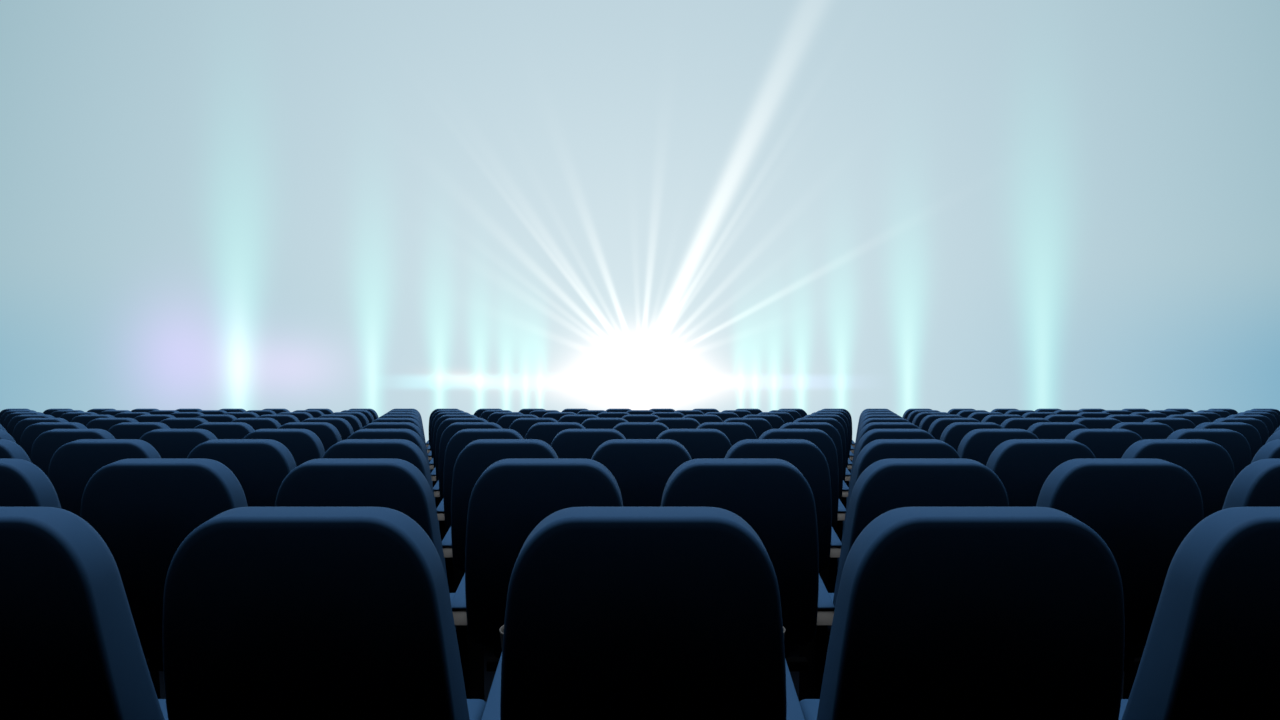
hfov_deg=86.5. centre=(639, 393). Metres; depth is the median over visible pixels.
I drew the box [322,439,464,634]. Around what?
chair
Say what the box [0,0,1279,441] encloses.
screen
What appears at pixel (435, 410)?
chair
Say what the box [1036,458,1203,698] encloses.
chair
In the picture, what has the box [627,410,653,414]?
chair
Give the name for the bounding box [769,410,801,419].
chair
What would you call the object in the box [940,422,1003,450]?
chair
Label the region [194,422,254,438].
chair
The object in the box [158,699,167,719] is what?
seat cushion
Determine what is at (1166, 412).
chair
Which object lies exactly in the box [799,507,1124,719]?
chair
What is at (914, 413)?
chair
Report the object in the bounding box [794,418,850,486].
chair
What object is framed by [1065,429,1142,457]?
chair
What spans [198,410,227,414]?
chair
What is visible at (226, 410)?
chair
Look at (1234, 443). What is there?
chair
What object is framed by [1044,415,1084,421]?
chair
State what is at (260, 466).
chair
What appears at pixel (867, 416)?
chair
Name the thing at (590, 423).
chair
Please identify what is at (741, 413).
chair
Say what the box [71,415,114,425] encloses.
chair
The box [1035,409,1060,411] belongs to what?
chair
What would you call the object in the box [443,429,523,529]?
chair
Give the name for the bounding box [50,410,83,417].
chair
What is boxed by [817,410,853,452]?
chair
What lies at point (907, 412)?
chair
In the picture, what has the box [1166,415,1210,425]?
chair
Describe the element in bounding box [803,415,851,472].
chair
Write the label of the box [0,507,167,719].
chair
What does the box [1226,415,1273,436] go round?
chair
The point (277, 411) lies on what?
chair
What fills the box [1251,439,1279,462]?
chair
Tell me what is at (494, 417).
chair
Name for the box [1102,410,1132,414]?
chair
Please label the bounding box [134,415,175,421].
chair
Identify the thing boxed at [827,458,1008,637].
chair
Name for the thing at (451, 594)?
seat cushion
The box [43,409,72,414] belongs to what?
chair
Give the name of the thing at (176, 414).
chair
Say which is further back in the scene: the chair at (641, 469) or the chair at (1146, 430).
the chair at (1146, 430)
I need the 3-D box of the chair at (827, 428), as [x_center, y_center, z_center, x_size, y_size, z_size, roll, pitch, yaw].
[1.211,0.698,4.971,0.602,1.003,0.571,0,0,0]
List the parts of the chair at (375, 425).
backrest, armrest, panel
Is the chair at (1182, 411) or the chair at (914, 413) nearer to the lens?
the chair at (914, 413)
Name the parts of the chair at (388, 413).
backrest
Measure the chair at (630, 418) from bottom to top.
1.003 m
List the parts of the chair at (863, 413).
backrest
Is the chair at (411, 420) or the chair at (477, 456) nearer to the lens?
the chair at (477, 456)
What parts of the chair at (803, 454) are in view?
backrest, panel, armrest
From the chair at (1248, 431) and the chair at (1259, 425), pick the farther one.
the chair at (1259, 425)
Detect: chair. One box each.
[0,409,29,418]
[0,410,35,425]
[0,429,16,443]
[0,439,30,461]
[0,458,159,698]
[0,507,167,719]
[3,412,44,430]
[7,415,54,436]
[13,418,67,445]
[20,422,87,459]
[31,429,114,476]
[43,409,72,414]
[48,439,160,516]
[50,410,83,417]
[59,412,97,421]
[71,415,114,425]
[80,458,247,670]
[86,418,137,430]
[87,409,114,413]
[98,410,130,415]
[108,422,170,439]
[114,412,150,418]
[131,409,157,411]
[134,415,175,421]
[139,429,216,457]
[148,410,178,414]
[160,418,207,428]
[162,507,503,719]
[170,412,204,417]
[176,409,200,411]
[187,439,296,506]
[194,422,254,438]
[196,415,236,421]
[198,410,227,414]
[220,409,245,411]
[223,412,258,417]
[231,418,280,429]
[244,429,324,465]
[246,410,276,415]
[257,415,299,425]
[263,409,289,413]
[275,458,483,699]
[277,412,313,421]
[278,422,341,451]
[293,410,323,417]
[302,418,353,439]
[306,409,332,414]
[318,415,362,431]
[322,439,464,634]
[330,412,368,426]
[341,410,373,422]
[347,429,447,540]
[349,409,378,419]
[362,422,439,507]
[371,418,436,486]
[379,415,433,471]
[384,412,431,461]
[387,410,429,453]
[392,409,428,446]
[429,409,458,444]
[430,410,463,450]
[431,412,470,457]
[433,415,477,467]
[435,418,487,481]
[438,422,502,501]
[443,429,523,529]
[451,439,557,571]
[465,458,622,670]
[474,409,501,417]
[479,410,510,419]
[487,412,523,422]
[496,415,538,428]
[500,507,804,719]
[509,418,557,438]
[519,409,544,414]
[525,422,585,444]
[529,410,558,417]
[542,412,576,420]
[550,429,625,458]
[558,415,598,423]
[562,409,587,413]
[577,410,606,414]
[581,418,627,428]
[591,439,691,506]
[596,412,629,417]
[606,409,630,411]
[613,422,668,438]
[622,415,659,421]
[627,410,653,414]
[650,409,674,411]
[651,412,684,417]
[654,418,699,428]
[656,429,731,458]
[661,458,834,701]
[674,410,703,414]
[682,415,722,423]
[693,409,718,413]
[696,422,756,445]
[704,412,738,421]
[722,410,751,417]
[724,418,772,438]
[724,439,841,655]
[736,409,761,414]
[743,415,784,428]
[757,412,794,422]
[758,429,845,577]
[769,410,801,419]
[779,409,806,417]
[779,422,848,507]
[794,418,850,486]
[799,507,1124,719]
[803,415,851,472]
[810,412,853,461]
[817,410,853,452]
[822,409,854,447]
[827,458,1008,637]
[837,439,960,570]
[842,429,934,533]
[846,422,919,504]
[849,418,909,483]
[851,415,901,469]
[852,412,896,461]
[853,410,893,454]
[856,409,888,434]
[902,409,931,419]
[907,410,939,422]
[912,412,950,426]
[919,415,962,431]
[928,418,979,439]
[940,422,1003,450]
[947,409,974,414]
[957,410,987,417]
[957,429,1038,465]
[967,412,1003,421]
[981,415,1023,424]
[986,439,1095,506]
[991,409,1017,413]
[1000,418,1049,429]
[1004,410,1034,415]
[1022,412,1057,417]
[1027,422,1087,438]
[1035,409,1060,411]
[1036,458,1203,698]
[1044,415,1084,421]
[1053,410,1082,414]
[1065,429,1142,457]
[1073,418,1120,428]
[1077,412,1111,417]
[1080,409,1104,411]
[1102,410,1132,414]
[1105,415,1146,421]
[1111,422,1173,439]
[1119,507,1279,719]
[1122,409,1149,412]
[1122,439,1234,517]
[1130,412,1166,418]
[1143,418,1195,430]
[1150,410,1182,415]
[1165,409,1193,413]
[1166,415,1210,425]
[1167,429,1250,477]
[1183,412,1221,421]
[1194,422,1261,461]
[1197,410,1230,417]
[1208,409,1237,414]
[1213,418,1268,445]
[1222,458,1279,509]
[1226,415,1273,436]
[1236,412,1277,431]
[1245,410,1279,426]
[1251,409,1279,415]
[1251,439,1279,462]
[1265,430,1279,443]
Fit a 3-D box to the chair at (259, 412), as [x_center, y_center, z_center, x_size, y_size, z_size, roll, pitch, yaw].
[-4.589,0.698,8.523,0.602,1.003,0.571,0,0,0]
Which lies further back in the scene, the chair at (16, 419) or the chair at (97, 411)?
the chair at (97, 411)
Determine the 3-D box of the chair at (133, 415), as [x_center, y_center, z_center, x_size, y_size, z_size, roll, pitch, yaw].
[-5.459,0.698,7.635,0.602,1.003,0.571,0,0,0]
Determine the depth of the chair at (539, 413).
8.24 m
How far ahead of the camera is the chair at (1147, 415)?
7.35 m
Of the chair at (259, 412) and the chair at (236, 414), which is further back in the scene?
the chair at (259, 412)
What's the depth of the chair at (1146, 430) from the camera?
4.69 m
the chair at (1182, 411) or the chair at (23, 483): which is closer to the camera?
the chair at (23, 483)
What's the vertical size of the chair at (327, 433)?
1.003 m
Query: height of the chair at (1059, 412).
1.003 m
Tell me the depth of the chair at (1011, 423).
5.58 m
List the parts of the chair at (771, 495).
backrest, panel, armrest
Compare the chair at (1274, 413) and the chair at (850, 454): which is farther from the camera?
the chair at (1274, 413)
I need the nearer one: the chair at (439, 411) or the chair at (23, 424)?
the chair at (23, 424)
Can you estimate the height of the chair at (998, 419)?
1.003 m
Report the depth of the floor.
2.89 m
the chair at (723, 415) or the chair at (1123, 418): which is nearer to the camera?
the chair at (1123, 418)
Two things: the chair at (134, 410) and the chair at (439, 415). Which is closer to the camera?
the chair at (439, 415)
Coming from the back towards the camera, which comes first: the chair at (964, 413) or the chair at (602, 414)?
the chair at (964, 413)
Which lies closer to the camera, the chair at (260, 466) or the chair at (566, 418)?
the chair at (260, 466)
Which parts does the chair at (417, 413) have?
backrest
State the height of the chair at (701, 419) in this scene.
1.003 m
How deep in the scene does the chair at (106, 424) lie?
5.58 m
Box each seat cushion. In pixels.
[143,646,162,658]
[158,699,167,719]
[450,593,456,628]
[467,699,485,719]
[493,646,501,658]
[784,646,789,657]
[799,699,819,719]
[827,593,833,632]
[1119,699,1127,719]
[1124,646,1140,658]
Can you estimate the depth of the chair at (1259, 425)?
5.58 m
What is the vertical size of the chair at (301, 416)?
1.003 m
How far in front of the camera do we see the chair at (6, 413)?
8.24 m
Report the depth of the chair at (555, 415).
7.35 m
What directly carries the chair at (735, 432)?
on the floor
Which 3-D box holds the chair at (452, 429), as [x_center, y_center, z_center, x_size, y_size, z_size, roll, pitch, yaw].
[-1.109,0.698,4.971,0.602,1.003,0.571,0,0,0]
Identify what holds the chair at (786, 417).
on the floor
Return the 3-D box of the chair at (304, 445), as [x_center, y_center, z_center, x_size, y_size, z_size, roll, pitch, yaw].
[-1.979,0.698,4.083,0.602,1.003,0.571,0,0,0]
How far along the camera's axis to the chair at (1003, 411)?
9.13 m
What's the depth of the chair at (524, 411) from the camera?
9.13 m
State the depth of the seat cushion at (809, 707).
1.62 m
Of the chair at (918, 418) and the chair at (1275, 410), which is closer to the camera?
the chair at (918, 418)
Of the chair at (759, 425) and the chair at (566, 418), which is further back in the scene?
the chair at (566, 418)
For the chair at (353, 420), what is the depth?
6.46 m
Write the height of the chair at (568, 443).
1.003 m
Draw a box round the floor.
[159,646,1123,701]
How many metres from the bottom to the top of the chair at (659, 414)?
1.003 m
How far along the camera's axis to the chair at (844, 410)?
9.13 m
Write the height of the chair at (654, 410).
1.003 m
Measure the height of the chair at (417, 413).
1.003 m
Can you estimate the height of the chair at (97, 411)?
1.003 m
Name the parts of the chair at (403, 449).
backrest, armrest, panel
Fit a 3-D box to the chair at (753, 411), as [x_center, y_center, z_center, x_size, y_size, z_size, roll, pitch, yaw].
[1.501,0.698,9.411,0.602,1.003,0.571,0,0,0]
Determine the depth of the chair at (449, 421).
5.58 m
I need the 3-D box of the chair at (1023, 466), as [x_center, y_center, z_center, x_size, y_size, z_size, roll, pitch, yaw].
[1.791,0.698,3.195,0.602,1.003,0.571,0,0,0]
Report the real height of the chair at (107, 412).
1.003 m
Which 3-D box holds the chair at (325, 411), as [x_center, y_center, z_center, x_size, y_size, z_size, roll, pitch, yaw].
[-4.299,0.698,9.411,0.602,1.003,0.571,0,0,0]
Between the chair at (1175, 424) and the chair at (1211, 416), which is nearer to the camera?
the chair at (1175, 424)
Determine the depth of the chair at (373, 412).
9.13 m
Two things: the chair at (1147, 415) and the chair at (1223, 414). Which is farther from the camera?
the chair at (1223, 414)
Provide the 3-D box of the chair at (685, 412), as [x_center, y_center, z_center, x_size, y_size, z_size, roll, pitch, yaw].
[0.631,0.698,8.523,0.602,1.003,0.571,0,0,0]
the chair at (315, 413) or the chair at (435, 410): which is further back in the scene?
the chair at (435, 410)
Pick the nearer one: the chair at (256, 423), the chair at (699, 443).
the chair at (699, 443)
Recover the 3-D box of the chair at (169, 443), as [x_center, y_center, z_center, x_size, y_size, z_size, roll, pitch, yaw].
[-2.559,0.698,4.083,0.602,1.003,0.571,0,0,0]
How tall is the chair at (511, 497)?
1.003 m
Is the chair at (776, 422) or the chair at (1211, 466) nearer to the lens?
the chair at (1211, 466)
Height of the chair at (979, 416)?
1.003 m
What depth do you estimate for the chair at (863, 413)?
8.27 m
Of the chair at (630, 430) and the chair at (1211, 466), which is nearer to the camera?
the chair at (1211, 466)
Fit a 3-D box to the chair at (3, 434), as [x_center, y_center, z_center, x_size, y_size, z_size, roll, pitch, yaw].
[-3.719,0.698,4.083,0.602,1.003,0.571,0,0,0]
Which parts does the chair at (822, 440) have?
backrest, panel, armrest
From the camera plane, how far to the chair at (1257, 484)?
2.03 m
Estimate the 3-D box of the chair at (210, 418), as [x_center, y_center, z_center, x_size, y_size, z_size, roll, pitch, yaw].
[-4.009,0.698,6.747,0.602,1.003,0.571,0,0,0]
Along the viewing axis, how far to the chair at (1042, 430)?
4.69 m
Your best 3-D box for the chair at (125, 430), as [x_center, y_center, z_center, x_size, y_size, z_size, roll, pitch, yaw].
[-3.429,0.698,4.971,0.602,1.003,0.571,0,0,0]
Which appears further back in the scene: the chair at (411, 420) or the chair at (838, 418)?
the chair at (838, 418)
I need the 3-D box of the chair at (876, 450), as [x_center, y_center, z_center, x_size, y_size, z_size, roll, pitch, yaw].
[1.211,0.698,3.195,0.602,1.003,0.571,0,0,0]
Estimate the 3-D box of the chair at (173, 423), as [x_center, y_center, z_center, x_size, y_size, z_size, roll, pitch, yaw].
[-3.719,0.698,5.859,0.602,1.003,0.571,0,0,0]
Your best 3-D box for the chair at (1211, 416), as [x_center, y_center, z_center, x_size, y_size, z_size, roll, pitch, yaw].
[6.141,0.698,7.635,0.602,1.003,0.571,0,0,0]
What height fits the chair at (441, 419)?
1.003 m
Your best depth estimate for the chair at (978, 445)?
3.80 m
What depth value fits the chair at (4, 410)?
9.13 m
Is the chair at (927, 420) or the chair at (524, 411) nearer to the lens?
the chair at (927, 420)
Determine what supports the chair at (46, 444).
on the floor
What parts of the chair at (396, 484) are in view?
backrest, armrest, panel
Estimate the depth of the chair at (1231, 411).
9.13 m
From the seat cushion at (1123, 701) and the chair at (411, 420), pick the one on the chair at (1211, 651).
the seat cushion at (1123, 701)
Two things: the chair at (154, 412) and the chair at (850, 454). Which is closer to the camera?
the chair at (850, 454)
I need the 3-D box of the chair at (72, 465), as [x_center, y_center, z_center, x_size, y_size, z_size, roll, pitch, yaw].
[-2.269,0.698,3.195,0.602,1.003,0.571,0,0,0]
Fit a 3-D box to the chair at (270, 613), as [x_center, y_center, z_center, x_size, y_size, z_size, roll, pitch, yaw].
[-0.529,0.698,1.419,0.602,1.003,0.571,0,0,0]
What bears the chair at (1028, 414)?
on the floor
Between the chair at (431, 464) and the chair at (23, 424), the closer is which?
the chair at (23, 424)
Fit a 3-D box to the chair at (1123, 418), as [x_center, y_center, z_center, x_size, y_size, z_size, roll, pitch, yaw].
[4.691,0.698,6.747,0.602,1.003,0.571,0,0,0]
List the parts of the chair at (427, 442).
backrest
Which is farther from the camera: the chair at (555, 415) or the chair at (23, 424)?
the chair at (555, 415)
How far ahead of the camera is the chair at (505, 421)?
6.46 m
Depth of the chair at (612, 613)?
1.15 m
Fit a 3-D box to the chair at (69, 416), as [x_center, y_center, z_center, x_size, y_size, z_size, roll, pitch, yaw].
[-6.039,0.698,7.635,0.602,1.003,0.571,0,0,0]
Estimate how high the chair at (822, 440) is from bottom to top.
1.003 m
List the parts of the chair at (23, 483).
backrest, panel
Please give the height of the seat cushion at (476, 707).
0.131 m
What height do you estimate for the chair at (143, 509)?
1.003 m
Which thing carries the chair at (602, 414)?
on the floor
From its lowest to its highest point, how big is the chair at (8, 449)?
1.003 m
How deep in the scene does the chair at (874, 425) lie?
4.69 m
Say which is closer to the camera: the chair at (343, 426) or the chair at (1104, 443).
the chair at (1104, 443)
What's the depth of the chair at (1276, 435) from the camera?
3.84 m
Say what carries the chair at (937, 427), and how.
on the floor
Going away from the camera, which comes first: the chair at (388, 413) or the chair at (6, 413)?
the chair at (388, 413)
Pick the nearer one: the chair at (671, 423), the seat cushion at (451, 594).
the seat cushion at (451, 594)
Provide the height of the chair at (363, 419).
1.003 m
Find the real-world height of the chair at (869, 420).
1.003 m
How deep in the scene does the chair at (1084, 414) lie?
7.35 m
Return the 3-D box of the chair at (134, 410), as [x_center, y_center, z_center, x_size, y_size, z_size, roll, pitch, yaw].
[-6.619,0.698,9.411,0.602,1.003,0.571,0,0,0]
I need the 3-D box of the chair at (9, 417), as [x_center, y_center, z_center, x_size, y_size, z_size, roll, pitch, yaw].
[-6.619,0.698,7.635,0.602,1.003,0.571,0,0,0]
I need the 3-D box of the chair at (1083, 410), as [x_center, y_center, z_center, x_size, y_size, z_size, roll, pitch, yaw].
[6.141,0.698,9.411,0.602,1.003,0.571,0,0,0]
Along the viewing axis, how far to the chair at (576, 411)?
9.13 m
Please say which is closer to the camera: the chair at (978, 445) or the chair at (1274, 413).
the chair at (978, 445)
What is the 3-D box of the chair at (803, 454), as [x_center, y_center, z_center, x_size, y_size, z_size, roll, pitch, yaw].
[0.631,0.698,3.195,0.602,1.003,0.571,0,0,0]
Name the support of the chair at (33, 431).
on the floor
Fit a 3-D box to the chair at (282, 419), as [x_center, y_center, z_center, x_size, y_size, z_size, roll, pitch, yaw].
[-3.429,0.698,6.747,0.602,1.003,0.571,0,0,0]
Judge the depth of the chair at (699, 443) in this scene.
3.80 m
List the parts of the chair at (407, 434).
backrest, armrest, panel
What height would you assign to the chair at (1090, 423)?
1.003 m
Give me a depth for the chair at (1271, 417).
7.35 m
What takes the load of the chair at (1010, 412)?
on the floor
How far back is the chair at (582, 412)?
8.24 m
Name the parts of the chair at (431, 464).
backrest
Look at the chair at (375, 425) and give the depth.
4.70 m
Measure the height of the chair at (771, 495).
1.003 m
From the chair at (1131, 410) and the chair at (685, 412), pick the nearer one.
the chair at (685, 412)
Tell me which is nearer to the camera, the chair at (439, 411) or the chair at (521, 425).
the chair at (521, 425)
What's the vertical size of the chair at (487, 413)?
1.003 m
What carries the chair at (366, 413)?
on the floor
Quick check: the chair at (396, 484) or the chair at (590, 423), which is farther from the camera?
the chair at (590, 423)
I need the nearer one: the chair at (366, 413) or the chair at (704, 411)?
the chair at (366, 413)
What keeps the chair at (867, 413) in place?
on the floor
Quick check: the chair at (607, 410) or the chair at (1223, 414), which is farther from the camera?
the chair at (607, 410)
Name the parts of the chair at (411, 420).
backrest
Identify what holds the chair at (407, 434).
on the floor
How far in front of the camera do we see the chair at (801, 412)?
9.13 m
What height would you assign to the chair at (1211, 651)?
1.003 m
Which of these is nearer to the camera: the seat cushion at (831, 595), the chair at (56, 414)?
the seat cushion at (831, 595)
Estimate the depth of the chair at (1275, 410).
9.13 m
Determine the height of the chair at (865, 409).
1.003 m
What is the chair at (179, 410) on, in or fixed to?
on the floor
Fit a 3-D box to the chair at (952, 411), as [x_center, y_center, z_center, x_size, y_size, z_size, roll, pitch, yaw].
[4.401,0.698,9.411,0.602,1.003,0.571,0,0,0]
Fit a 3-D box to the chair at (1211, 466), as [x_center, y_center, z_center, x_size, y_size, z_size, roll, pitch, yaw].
[2.371,0.698,3.195,0.602,1.003,0.571,0,0,0]
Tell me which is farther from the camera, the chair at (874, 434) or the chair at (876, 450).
the chair at (874, 434)
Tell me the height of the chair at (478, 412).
1.003 m
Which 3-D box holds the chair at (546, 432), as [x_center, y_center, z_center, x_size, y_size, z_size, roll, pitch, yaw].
[-0.529,0.698,4.971,0.602,1.003,0.571,0,0,0]

